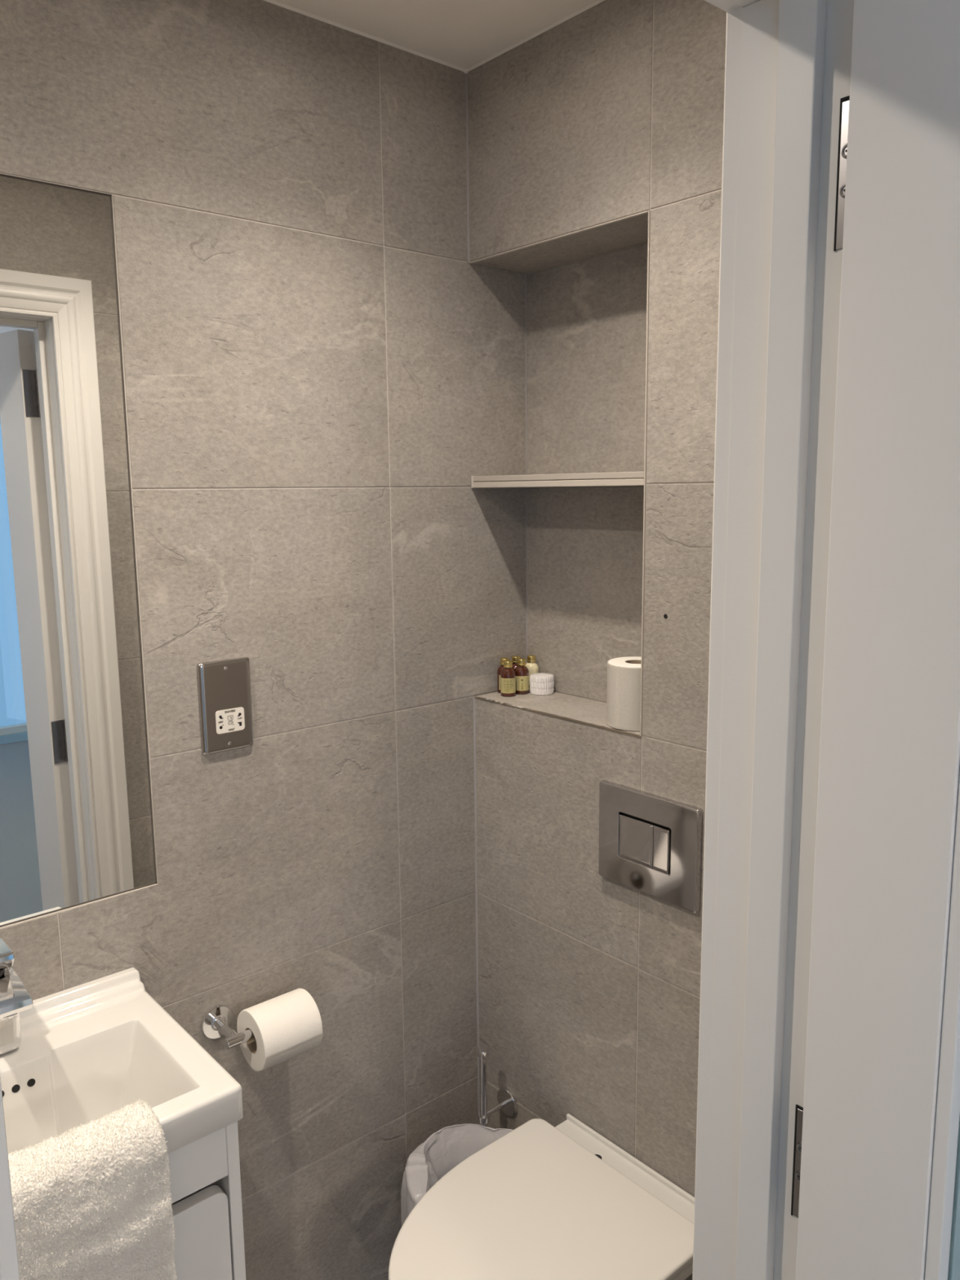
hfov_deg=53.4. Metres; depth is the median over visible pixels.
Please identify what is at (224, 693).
socket
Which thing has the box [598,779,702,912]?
flush plate
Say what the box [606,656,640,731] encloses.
toilet roll
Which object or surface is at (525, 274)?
sealant
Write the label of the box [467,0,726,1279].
wall
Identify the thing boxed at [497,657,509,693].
toiletry bottle
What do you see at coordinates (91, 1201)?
hand towel
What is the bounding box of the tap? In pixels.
[0,937,33,1055]
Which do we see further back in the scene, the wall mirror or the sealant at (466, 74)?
the sealant at (466, 74)
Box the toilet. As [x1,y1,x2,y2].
[388,1113,694,1279]
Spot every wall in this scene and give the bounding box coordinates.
[0,0,526,1279]
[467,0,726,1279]
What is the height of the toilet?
0.379 m
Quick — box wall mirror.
[0,173,156,927]
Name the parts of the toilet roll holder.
arm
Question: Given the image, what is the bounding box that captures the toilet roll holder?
[200,1004,255,1049]
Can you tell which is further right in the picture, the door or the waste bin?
the door
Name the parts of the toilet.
seat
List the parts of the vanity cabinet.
rail, door, panel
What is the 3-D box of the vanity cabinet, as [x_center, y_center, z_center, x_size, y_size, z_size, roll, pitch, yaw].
[-0.572,1.009,1.268,0.419,0.812,0.332,-8,12,-40]
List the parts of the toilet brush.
handle, arm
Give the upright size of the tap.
0.147 m
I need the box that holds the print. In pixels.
[503,680,511,692]
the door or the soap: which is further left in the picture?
the soap
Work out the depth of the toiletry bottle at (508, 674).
1.83 m
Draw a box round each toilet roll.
[236,988,323,1071]
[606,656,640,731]
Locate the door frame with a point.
(788, 63)
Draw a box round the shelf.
[471,471,644,488]
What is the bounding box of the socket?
[196,657,253,755]
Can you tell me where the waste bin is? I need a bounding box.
[400,1123,512,1226]
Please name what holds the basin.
in the vanity cabinet
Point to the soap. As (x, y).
(540, 683)
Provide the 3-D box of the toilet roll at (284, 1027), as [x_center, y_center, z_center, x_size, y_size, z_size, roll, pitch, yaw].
[-0.326,0.634,1.555,0.105,0.098,0.097,-8,12,-40]
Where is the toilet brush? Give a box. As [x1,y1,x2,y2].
[476,1045,517,1127]
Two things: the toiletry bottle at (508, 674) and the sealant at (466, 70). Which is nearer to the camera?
the sealant at (466, 70)
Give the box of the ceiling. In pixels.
[274,0,598,69]
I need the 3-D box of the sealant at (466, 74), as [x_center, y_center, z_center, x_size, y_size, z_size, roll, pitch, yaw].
[-0.011,0.148,1.851,0.003,2.320,0.003,-8,12,-40]
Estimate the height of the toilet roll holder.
0.055 m
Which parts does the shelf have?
trim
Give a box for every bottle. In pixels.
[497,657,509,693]
[500,659,515,696]
[511,655,520,669]
[514,657,528,693]
[524,654,538,690]
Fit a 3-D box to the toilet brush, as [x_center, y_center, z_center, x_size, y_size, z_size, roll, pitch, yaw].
[0.017,1.006,1.895,0.090,0.450,0.075,-8,12,-40]
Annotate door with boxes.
[795,0,959,1279]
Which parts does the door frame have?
architrave, architrave, architrave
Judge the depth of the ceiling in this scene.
1.49 m
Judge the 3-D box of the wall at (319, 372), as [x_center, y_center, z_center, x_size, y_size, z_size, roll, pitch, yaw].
[-0.725,0.240,1.312,2.200,2.320,0.100,-8,12,-40]
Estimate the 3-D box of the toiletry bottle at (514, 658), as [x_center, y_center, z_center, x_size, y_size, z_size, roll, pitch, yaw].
[0.072,0.065,1.892,0.030,0.068,0.030,-8,12,-40]
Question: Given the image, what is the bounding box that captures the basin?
[0,967,243,1155]
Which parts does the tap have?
lever, spout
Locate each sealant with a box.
[263,0,604,73]
[465,73,479,1124]
[524,274,527,662]
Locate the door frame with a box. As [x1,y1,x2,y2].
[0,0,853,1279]
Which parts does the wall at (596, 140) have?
edge trim, edge trim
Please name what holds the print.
on the toiletry bottle at (508, 674)
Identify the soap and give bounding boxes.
[529,672,554,695]
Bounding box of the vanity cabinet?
[167,1121,245,1279]
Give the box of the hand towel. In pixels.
[8,1099,177,1279]
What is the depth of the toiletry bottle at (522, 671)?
1.85 m
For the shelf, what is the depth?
1.61 m
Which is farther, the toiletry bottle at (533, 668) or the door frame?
the toiletry bottle at (533, 668)

